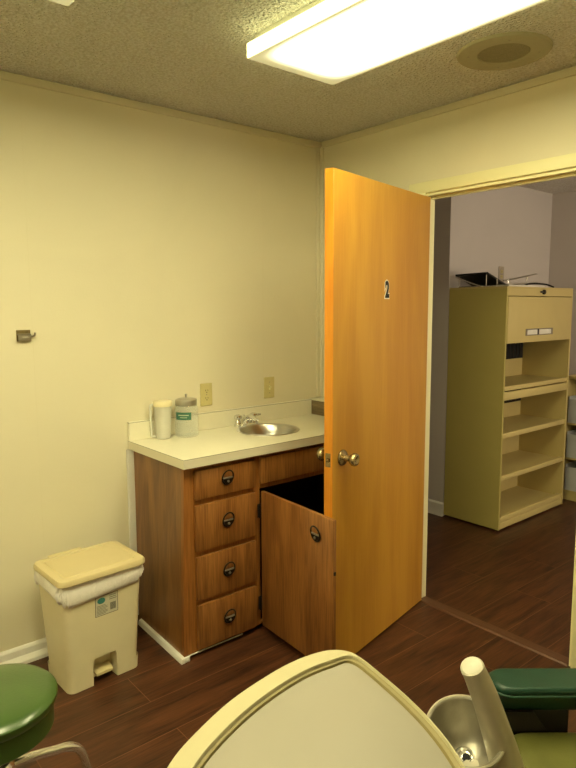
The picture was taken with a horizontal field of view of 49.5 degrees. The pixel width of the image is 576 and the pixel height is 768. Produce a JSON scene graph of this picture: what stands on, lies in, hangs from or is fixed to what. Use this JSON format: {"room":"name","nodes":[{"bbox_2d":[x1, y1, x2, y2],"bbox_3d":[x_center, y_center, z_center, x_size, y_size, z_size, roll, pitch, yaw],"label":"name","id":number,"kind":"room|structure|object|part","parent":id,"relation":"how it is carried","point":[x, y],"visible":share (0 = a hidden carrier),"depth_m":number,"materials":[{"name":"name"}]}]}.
{"room":"dental exam room","nodes":[
{"label":"dental exam room","id":0,"kind":"room"},
{"bbox_2d":[0,70,552,651],"bbox_3d":[-0.339,-0.105,3.285,6.675,2.442,0.139,-6,9,-40],"label":"wall","id":1,"kind":"structure","parent":0,"point":[149,257],"depth_m":2.90,"materials":[{"name":"beige paint"}]},
{"bbox_2d":[0,637,47,664],"bbox_3d":[-1.768,1.233,2.168,2.644,0.068,0.042,-6,9,-40],"label":"baseboard","id":2,"kind":"structure","parent":1,"relation":"attached to","point":[35,650],"depth_m":2.70,"materials":[{"name":"white paint"}]},
{"bbox_2d":[16,330,35,341],"bbox_3d":[-1.084,-0.200,2.589,0.074,0.047,0.023,-6,9,-40],"label":"wall bracket","id":3,"kind":"object","parent":1,"relation":"attached to","point":[21,335],"visible":1,"depth_m":2.58,"materials":[{"name":"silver metal"}]},
{"bbox_2d":[0,71,321,147],"bbox_3d":[-1.308,-1.188,2.292,3.900,0.028,0.011,-6,9,-40],"label":"trim","id":4,"kind":"structure","parent":1,"relation":"attached to","point":[5,76],"depth_m":2.84,"materials":[{"name":"beige wood"}]},
{"bbox_2d":[200,383,211,406],"bbox_3d":[-0.417,0.054,3.192,0.070,0.117,0.009,-6,9,-40],"label":"wall outlet","id":5,"kind":"object","parent":1,"relation":"attached to","point":[205,388],"visible":1,"depth_m":3.19,"materials":[{"name":"beige plastic"}]},
{"bbox_2d":[127,399,311,440],"bbox_3d":[-0.307,0.176,3.290,1.149,0.090,0.019,-6,9,-40],"label":"backsplash","id":6,"kind":"structure","parent":1,"relation":"attached to","point":[137,430],"depth_m":3.24,"materials":[{"name":"beige laminate"}]},
{"bbox_2d":[264,376,273,397],"bbox_3d":[-0.100,0.019,3.449,0.070,0.117,0.018,-6,9,-40],"label":"light switch","id":7,"kind":"object","parent":1,"relation":"attached to","point":[268,381],"visible":1,"depth_m":3.45,"materials":[{"name":"beige plastic"}]},
{"bbox_2d":[316,147,323,396],"bbox_3d":[0.184,-0.630,3.605,0.030,1.422,0.030,-6,9,-40],"label":"trim","id":8,"kind":"structure","parent":1,"relation":"attached to","point":[320,151],"depth_m":3.60,"materials":[{"name":"beige paint"}]},
{"bbox_2d":[498,266,503,281],"bbox_3d":[1.627,-0.837,4.761,0.070,0.117,0.009,-6,9,-40],"label":"wall outlet","id":9,"kind":"object","parent":1,"relation":"attached to","point":[501,268],"visible":0.95,"depth_m":4.75,"materials":[{"name":"beige plastic"}]},
{"bbox_2d":[0,0,575,193],"bbox_3d":[0.253,-1.280,2.423,6.675,0.107,6.400,-6,9,-40],"label":"ceiling","id":10,"kind":"structure","parent":0,"point":[190,56],"depth_m":2.41,"materials":[{"name":"white paint"}]},
{"bbox_2d":[49,0,73,5],"bbox_3d":[-0.385,-1.035,1.164,0.410,0.084,1.220,-6,9,-40],"label":"ceiling light","id":11,"kind":"object","parent":10,"relation":"attached to","point":[63,2],"visible":1,"depth_m":1.73,"materials":[{"name":"white plastic"}]},
{"bbox_2d":[247,0,547,84],"bbox_3d":[0.406,-1.115,1.797,0.410,0.084,1.220,-6,9,-40],"label":"ceiling light","id":12,"kind":"object","parent":10,"relation":"attached to","point":[332,42],"visible":1,"depth_m":1.94,"materials":[{"name":"white plastic"}]},
{"bbox_2d":[456,31,552,70],"bbox_3d":[0.791,-1.213,2.292,0.336,0.012,0.336,-6,9,-40],"label":"ceiling speaker","id":13,"kind":"object","parent":10,"relation":"attached to","point":[507,50],"visible":1,"depth_m":2.27,"materials":[{"name":"grey metal"}]},
{"bbox_2d":[477,43,529,62],"bbox_3d":[0.791,-1.215,2.291,0.187,0.006,0.187,-6,9,-40],"label":"grille","id":14,"kind":"object","parent":13,"relation":"attached to","point":[496,52],"depth_m":2.29,"materials":[{"name":"beige metal"}]},
{"bbox_2d":[18,499,575,767],"bbox_3d":[0.264,1.240,2.730,6.675,0.100,6.400,-6,9,-40],"label":"floor","id":15,"kind":"structure","parent":0,"point":[516,578],"depth_m":2.76,"materials":[{"name":"brown wood"}]},
{"bbox_2d":[0,663,90,767],"bbox_3d":[-0.771,1.059,1.672,0.559,0.523,0.562,-6,9,-40],"label":"stool","id":16,"kind":"object","parent":15,"relation":"on","point":[28,692],"visible":1,"depth_m":1.61,"materials":[{"name":"leather"}]},
{"bbox_2d":[0,663,57,742],"bbox_3d":[-0.776,0.825,1.625,0.332,0.047,0.332,-6,9,-40],"label":"seat cushion","id":17,"kind":"object","parent":16,"relation":"on","point":[28,692],"depth_m":1.61,"materials":[{"name":"green leather"}]},
{"bbox_3d":[-0.671,1.110,1.776,0.025,0.218,0.252,6,9,42],"label":"leg","id":18,"kind":"part","parent":16,"relation":"part of","materials":[{"name":"silver metal"}]},
{"bbox_2d":[33,541,144,693],"bbox_3d":[-0.822,0.963,2.612,0.374,0.488,0.302,-7,9,-42],"label":"trash can","id":19,"kind":"object","parent":15,"relation":"on","point":[90,639],"depth_m":2.52,"materials":[{"name":"beige plastic"}]},
{"bbox_2d":[34,564,143,608],"bbox_3d":[-0.822,0.798,2.591,0.380,0.090,0.280,-7,9,-42],"label":"liner","id":20,"kind":"object","parent":19,"relation":"in","point":[71,597],"visible":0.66,"depth_m":2.46,"materials":[{"name":"white plastic"}]},
{"bbox_3d":[-0.819,0.737,2.579,0.374,0.028,0.288,-7,9,-42],"label":"lid","id":21,"kind":"part","parent":19,"relation":"part of","materials":[{"name":"yellow plastic"}]},
{"bbox_2d":[126,443,335,664],"bbox_3d":[0.030,0.727,2.997,1.238,0.855,0.999,-6,9,-40],"label":"vanity cabinet","id":22,"kind":"object","parent":15,"relation":"on","point":[229,548],"visible":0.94,"depth_m":2.76,"materials":[{"name":"brown wood"}]},
{"bbox_3d":[-0.590,0.749,2.836,0.040,0.854,0.448,-6,9,-40],"label":"panel","id":23,"kind":"part","parent":22,"relation":"part of","materials":[{"name":"brown wood"}]},
{"bbox_3d":[-0.469,1.155,2.938,0.330,0.024,0.439,-6,9,-40],"label":"moulding","id":24,"kind":"part","parent":22,"relation":"part of","materials":[{"name":"white paint"}]},
{"bbox_3d":[-0.404,0.399,2.890,0.317,0.127,0.426,-6,9,-40],"label":"drawer","id":25,"kind":"part","parent":22,"relation":"part of","materials":[{"name":"brown wood"}]},
{"bbox_3d":[-0.403,0.587,2.913,0.317,0.203,0.426,-6,9,-40],"label":"drawer","id":26,"kind":"part","parent":22,"relation":"part of","materials":[{"name":"brown wood"}]},
{"bbox_2d":[127,397,323,469],"bbox_3d":[-0.119,0.214,3.132,1.230,0.132,0.508,-6,9,-40],"label":"countertop","id":27,"kind":"structure","parent":22,"relation":"on","point":[211,437],"depth_m":2.99,"materials":[{"name":"beige laminate"}]},
{"bbox_2d":[149,400,171,438],"bbox_3d":[-0.597,0.168,2.978,0.090,0.182,0.093,5,9,36],"label":"pitcher","id":28,"kind":"object","parent":27,"relation":"on","point":[162,408],"visible":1,"depth_m":2.95,"materials":[{"name":"white plastic"}]},
{"bbox_3d":[-0.644,0.175,2.972,0.030,0.164,0.013,-2,7,-11],"label":"handle","id":29,"kind":"part","parent":28,"relation":"part of","materials":[{"name":"plastic"}]},
{"bbox_2d":[175,394,196,419],"bbox_3d":[-0.492,0.149,3.029,0.116,0.207,0.115,-6,9,-40],"label":"jar","id":30,"kind":"object","parent":27,"relation":"on","point":[185,401],"visible":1,"depth_m":2.98,"materials":[{"name":"clear glass"}]},
{"bbox_3d":[-0.493,0.074,3.021,0.106,0.056,0.106,-6,9,-40],"label":"lid","id":31,"kind":"part","parent":30,"relation":"part of","materials":[{"name":"metal"}]},
{"bbox_2d":[234,412,260,426],"bbox_3d":[-0.216,0.188,3.297,0.135,0.062,0.136,0,7,5],"label":"faucet","id":32,"kind":"object","parent":27,"relation":"on","point":[252,417],"visible":1,"depth_m":3.27,"materials":[{"name":"silver metal"}]},
{"bbox_3d":[-0.260,0.186,3.267,0.042,0.051,0.060,-2,7,-12],"label":"handle","id":33,"kind":"part","parent":32,"relation":"part of","materials":[{"name":"silver metal"}]},
{"bbox_3d":[-0.224,0.211,3.311,0.144,0.014,0.044,-6,9,-40],"label":"plate","id":34,"kind":"part","parent":32,"relation":"part of","materials":[{"name":"silver metal"}]},
{"bbox_3d":[-0.197,0.186,3.275,0.038,0.052,0.123,-6,9,-40],"label":"spout","id":35,"kind":"part","parent":32,"relation":"part of","materials":[{"name":"silver metal"}]},
{"bbox_3d":[-0.177,0.178,3.336,0.060,0.051,0.042,3,7,22],"label":"handle","id":36,"kind":"part","parent":32,"relation":"part of","materials":[{"name":"silver metal"}]},
{"bbox_2d":[237,423,299,435],"bbox_3d":[-0.102,0.292,3.198,0.322,0.128,0.322,-6,9,-40],"label":"sink","id":37,"kind":"object","parent":27,"relation":"in","point":[262,429],"visible":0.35,"depth_m":3.30,"materials":[{"name":"metal"}]},
{"bbox_3d":[-0.402,0.809,2.940,0.317,0.194,0.426,-6,9,-40],"label":"drawer","id":38,"kind":"part","parent":22,"relation":"part of","materials":[{"name":"brown wood"}]},
{"bbox_3d":[-0.401,1.026,2.967,0.317,0.198,0.426,-6,9,-40],"label":"drawer","id":39,"kind":"part","parent":22,"relation":"part of","materials":[{"name":"brown wood"}]},
{"bbox_3d":[-0.265,0.406,2.723,0.064,0.071,0.029,-6,9,-40],"label":"drawer pull","id":40,"kind":"part","parent":22,"relation":"part of","materials":[{"name":"brown metal"}]},
{"bbox_3d":[-0.264,0.594,2.746,0.064,0.071,0.029,-6,9,-40],"label":"drawer pull","id":41,"kind":"part","parent":22,"relation":"part of","materials":[{"name":"brown metal"}]},
{"bbox_3d":[-0.263,0.820,2.773,0.064,0.071,0.029,-6,9,-40],"label":"drawer pull","id":42,"kind":"part","parent":22,"relation":"part of","materials":[{"name":"brown metal"}]},
{"bbox_3d":[-0.262,1.038,2.800,0.064,0.071,0.029,-6,9,-40],"label":"drawer pull","id":43,"kind":"part","parent":22,"relation":"part of","materials":[{"name":"brown metal"}]},
{"bbox_3d":[0.011,0.712,3.033,1.218,0.833,0.018,-6,9,-40],"label":"frame","id":44,"kind":"part","parent":22,"relation":"part of","materials":[{"name":"brown wood"}]},
{"bbox_3d":[0.035,0.832,2.694,0.019,0.646,0.505,-5,9,-36],"label":"cupboard door","id":45,"kind":"part","parent":22,"relation":"part of","materials":[{"name":"brown wood"}]},
{"bbox_3d":[0.115,0.606,2.533,0.030,0.071,0.064,-6,9,-40],"label":"door pull","id":46,"kind":"part","parent":22,"relation":"part of","materials":[{"name":"brown metal"}]},
{"bbox_2d":[167,650,465,767],"bbox_3d":[0.059,0.942,0.768,0.448,0.963,0.472,-6,9,-40],"label":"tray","id":47,"kind":"object","parent":15,"relation":"on","point":[329,708],"visible":1,"depth_m":0.83,"materials":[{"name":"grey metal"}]},
{"bbox_2d":[427,657,524,767],"bbox_3d":[0.403,0.961,1.364,0.240,0.781,0.205,-6,9,-40],"label":"cuspidor","id":48,"kind":"object","parent":15,"relation":"on","point":[477,727],"visible":0.83,"depth_m":1.31,"materials":[{"name":"ceramic"}]},
{"bbox_2d":[427,694,504,767],"bbox_3d":[0.382,0.782,1.350,0.164,0.139,0.168,-6,9,-40],"label":"bowl","id":49,"kind":"object","parent":48,"relation":"on","point":[478,744],"depth_m":1.40,"materials":[{"name":"white ceramic"}]},
{"bbox_3d":[0.436,0.741,1.330,0.147,0.328,0.075,0,7,0],"label":"spout","id":50,"kind":"part","parent":48,"relation":"part of","materials":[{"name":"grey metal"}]},
{"bbox_2d":[420,596,568,666],"bbox_3d":[0.955,1.155,2.965,0.070,0.006,0.789,-6,9,-40],"label":"threshold","id":51,"kind":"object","parent":15,"relation":"on","point":[504,634],"depth_m":2.92,"materials":[{"name":"brown wood"}]},
{"bbox_2d":[444,286,572,529],"bbox_3d":[1.620,0.131,4.569,0.893,1.644,0.458,-6,9,-40],"label":"tall cabinet","id":52,"kind":"object","parent":15,"relation":"on","point":[509,346],"visible":1,"depth_m":4.38,"materials":[{"name":"beige metal"}]},
{"bbox_3d":[1.280,0.166,4.295,0.016,1.621,0.444,-6,9,-40],"label":"panel","id":53,"kind":"part","parent":52,"relation":"part of","materials":[{"name":"beige metal"}]},
{"bbox_2d":[455,272,504,287],"bbox_3d":[1.355,-0.717,4.331,0.298,0.098,0.314,-6,9,-40],"label":"tray","id":54,"kind":"object","parent":52,"relation":"on","point":[482,279],"visible":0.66,"depth_m":4.28,"materials":[{"name":"plastic"}]},
{"bbox_3d":[1.612,-0.656,4.479,0.893,0.060,0.444,-6,9,-40],"label":"panel","id":55,"kind":"part","parent":52,"relation":"part of","materials":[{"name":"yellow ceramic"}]},
{"bbox_3d":[1.517,0.115,4.691,0.861,1.609,0.010,-6,9,-40],"label":"panel","id":56,"kind":"part","parent":52,"relation":"part of","materials":[{"name":"beige metal"}]},
{"bbox_2d":[506,343,522,358],"bbox_3d":[1.674,-0.274,4.769,0.450,0.170,0.005,-6,9,-40],"label":"vent","id":57,"kind":"object","parent":52,"relation":"attached to","point":[513,350],"depth_m":4.84,"materials":[{"name":"brown metal"}]},
{"bbox_2d":[503,274,537,284],"bbox_3d":[1.661,-0.740,4.458,0.401,0.110,0.070,-6,9,-40],"label":"wire rack","id":58,"kind":"object","parent":52,"relation":"on","point":[526,276],"visible":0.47,"depth_m":4.44,"materials":[{"name":"metal"}]},
{"bbox_3d":[1.659,-0.762,4.458,0.402,0.065,0.013,-5,9,-37],"label":"rail","id":59,"kind":"part","parent":58,"relation":"part of","materials":[{"name":"metal"}]},
{"bbox_3d":[1.665,-0.715,4.450,0.391,0.032,0.018,-5,9,-37],"label":"rail","id":60,"kind":"part","parent":58,"relation":"part of","materials":[{"name":"metal"}]},
{"bbox_2d":[496,284,544,286],"bbox_3d":[1.584,-0.665,4.247,0.460,0.012,0.095,-6,9,-40],"label":"paper pad","id":61,"kind":"object","parent":52,"relation":"on","point":[508,284],"visible":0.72,"depth_m":4.18,"materials":[{"name":"white paper"}]},
{"bbox_3d":[1.755,0.932,4.509,0.861,0.043,0.012,-6,9,-40],"label":"kick plate","id":62,"kind":"part","parent":52,"relation":"part of","materials":[{"name":"beige metal"}]},
{"bbox_3d":[1.641,0.876,4.638,0.861,0.042,0.366,-6,9,-40],"label":"shelf","id":63,"kind":"part","parent":52,"relation":"part of","materials":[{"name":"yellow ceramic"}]},
{"bbox_3d":[1.640,0.588,4.603,0.861,0.034,0.366,-6,9,-40],"label":"shelf","id":64,"kind":"part","parent":52,"relation":"part of","materials":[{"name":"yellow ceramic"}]},
{"bbox_3d":[1.639,0.300,4.568,0.861,0.034,0.366,-6,9,-40],"label":"shelf","id":65,"kind":"part","parent":52,"relation":"part of","materials":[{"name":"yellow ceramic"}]},
{"bbox_3d":[1.750,0.050,4.403,0.861,0.055,0.020,-6,9,-40],"label":"cross rail","id":66,"kind":"part","parent":52,"relation":"part of","materials":[{"name":"beige metal"}]},
{"bbox_3d":[1.637,-0.016,4.530,0.861,0.030,0.366,-6,9,-40],"label":"shelf","id":67,"kind":"part","parent":52,"relation":"part of","materials":[{"name":"beige metal"}]},
{"bbox_3d":[1.752,-0.450,4.337,0.857,0.307,0.018,-6,9,-40],"label":"flip door","id":68,"kind":"part","parent":52,"relation":"part of","materials":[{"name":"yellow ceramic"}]},
{"bbox_2d":[525,283,553,287],"bbox_3d":[1.764,-0.700,4.427,0.266,0.037,0.059,-2,7,-11],"label":"cable","id":69,"kind":"object","parent":52,"relation":"on","point":[527,283],"visible":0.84,"depth_m":4.45,"materials":[{"name":"plastic"}]},
{"bbox_3d":[1.952,0.095,4.854,0.016,1.621,0.444,-6,9,-40],"label":"panel","id":70,"kind":"part","parent":52,"relation":"part of","materials":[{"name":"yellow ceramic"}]},
{"bbox_2d":[489,668,575,767],"bbox_3d":[0.826,1.059,1.395,0.636,0.573,0.580,0,7,0],"label":"dental chair","id":71,"kind":"object","parent":15,"relation":"on","point":[537,703],"visible":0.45,"depth_m":1.57,"materials":[{"name":"green leather"}]},
{"bbox_3d":[0.717,0.792,1.600,0.412,0.092,0.108,0,7,0],"label":"armrest","id":72,"kind":"part","parent":71,"relation":"part of","materials":[{"name":"green leather"}]},
{"bbox_2d":[514,732,575,767],"bbox_3d":[0.842,0.974,1.351,0.602,0.135,0.512,0,7,0],"label":"seat cushion","id":73,"kind":"object","parent":71,"relation":"on","point":[536,749],"depth_m":1.52,"materials":[{"name":"green leather"}]},
{"bbox_2d":[563,374,575,501],"bbox_3d":[2.492,0.440,4.750,0.307,0.980,0.675,-6,9,-40],"label":"shelf unit","id":74,"kind":"object","parent":15,"relation":"on","point":[567,494],"visible":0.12,"depth_m":4.90,"materials":[{"name":"beige metal"}]},
{"bbox_3d":[2.385,0.900,4.714,0.012,0.074,0.635,-6,9,-40],"label":"kick plate","id":75,"kind":"part","parent":74,"relation":"part of","materials":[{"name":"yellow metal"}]},
{"bbox_2d":[564,461,575,491],"bbox_3d":[2.480,0.746,4.778,0.270,0.205,0.608,-6,9,-40],"label":"tray","id":76,"kind":"object","parent":74,"relation":"on","point":[570,468],"visible":1,"depth_m":4.90,"materials":[{"name":"white plastic"}]},
{"bbox_2d":[566,461,575,467],"bbox_3d":[2.482,0.746,4.779,0.264,0.205,0.608,-6,9,-40],"label":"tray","id":77,"kind":"object","parent":76,"relation":"on","point":[572,464],"depth_m":4.97,"materials":[{"name":"grey plastic"}]},
{"bbox_2d":[566,429,575,458],"bbox_3d":[2.478,0.488,4.746,0.270,0.205,0.608,-6,9,-40],"label":"tray","id":78,"kind":"object","parent":74,"relation":"on","point":[571,435],"visible":1,"depth_m":4.87,"materials":[{"name":"grey plastic"}]},
{"bbox_2d":[567,429,575,434],"bbox_3d":[2.481,0.488,4.748,0.264,0.205,0.608,-6,9,-40],"label":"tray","id":79,"kind":"object","parent":78,"relation":"on","point":[572,432],"depth_m":4.92,"materials":[{"name":"grey plastic"}]},
{"bbox_2d":[568,395,575,423],"bbox_3d":[2.477,0.215,4.713,0.270,0.205,0.608,-6,9,-40],"label":"tray","id":80,"kind":"object","parent":74,"relation":"on","point":[572,399],"visible":1,"depth_m":4.84,"materials":[{"name":"grey plastic"}]},
{"bbox_3d":[2.490,-0.037,4.692,0.307,0.020,0.675,-6,9,-40],"label":"panel","id":81,"kind":"part","parent":74,"relation":"part of","materials":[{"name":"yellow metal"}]},
{"bbox_2d":[428,199,438,498],"bbox_3d":[0.412,-0.355,5.335,0.100,2.435,2.140,-6,9,-40],"label":"wall","id":82,"kind":"structure","parent":0,"point":[436,221],"depth_m":4.50,"materials":[{"name":"paint"}]},
{"bbox_2d":[428,498,443,516],"bbox_3d":[0.404,0.814,5.397,0.022,0.100,2.245,-6,9,-40],"label":"baseboard","id":83,"kind":"structure","parent":82,"relation":"attached to","point":[435,507],"depth_m":4.58,"materials":[{"name":"white paint"}]},
{"bbox_2d":[320,66,575,396],"bbox_3d":[1.492,0.021,2.178,0.050,2.442,4.000,-6,9,-40],"label":"wall","id":84,"kind":"structure","parent":0,"point":[538,122],"depth_m":2.81,"materials":[{"name":"beige paint"}]},
{"bbox_2d":[317,168,430,653],"bbox_3d":[0.412,0.152,2.795,0.183,2.026,0.843,5,9,38],"label":"door","id":85,"kind":"structure","parent":84,"relation":"in","point":[377,234],"depth_m":2.71,"materials":[{"name":"orange wood"}]},
{"bbox_3d":[0.160,0.293,2.577,0.072,0.068,0.068,5,9,38],"label":"knob","id":86,"kind":"part","parent":85,"relation":"part of","materials":[{"name":"gold metal"}]},
{"bbox_3d":[0.156,0.304,2.484,0.025,0.056,0.011,5,9,38],"label":"latch plate","id":87,"kind":"part","parent":85,"relation":"part of","materials":[{"name":"gold metal"}]},
{"bbox_3d":[0.247,0.301,2.509,0.072,0.068,0.068,5,9,38],"label":"knob","id":88,"kind":"part","parent":85,"relation":"part of","materials":[{"name":"gold metal"}]},
{"bbox_2d":[322,67,575,147],"bbox_3d":[1.471,-1.166,2.004,0.011,0.028,3.976,-6,9,-40],"label":"trim","id":89,"kind":"structure","parent":84,"relation":"attached to","point":[570,72],"depth_m":2.82,"materials":[{"name":"beige wood"}]},
{"bbox_2d":[409,153,575,667],"bbox_3d":[0.920,0.112,2.826,0.015,2.110,0.985,-6,9,-40],"label":"trim","id":90,"kind":"structure","parent":84,"relation":"attached to","point":[566,161],"depth_m":2.66,"materials":[{"name":"beige paint"}]},
{"bbox_2d":[422,167,575,665],"bbox_3d":[0.952,0.136,2.843,0.056,2.057,0.816,-6,9,-40],"label":"trim","id":91,"kind":"structure","parent":84,"relation":"attached to","point":[569,172],"depth_m":3.04,"materials":[{"name":"beige paint"}]},
{"bbox_2d":[548,191,575,374],"bbox_3d":[3.304,-0.211,4.049,0.100,2.435,3.361,-6,9,-40],"label":"wall","id":92,"kind":"structure","parent":0,"point":[562,263],"depth_m":5.11,"materials":[{"name":"paint"}]}
]}

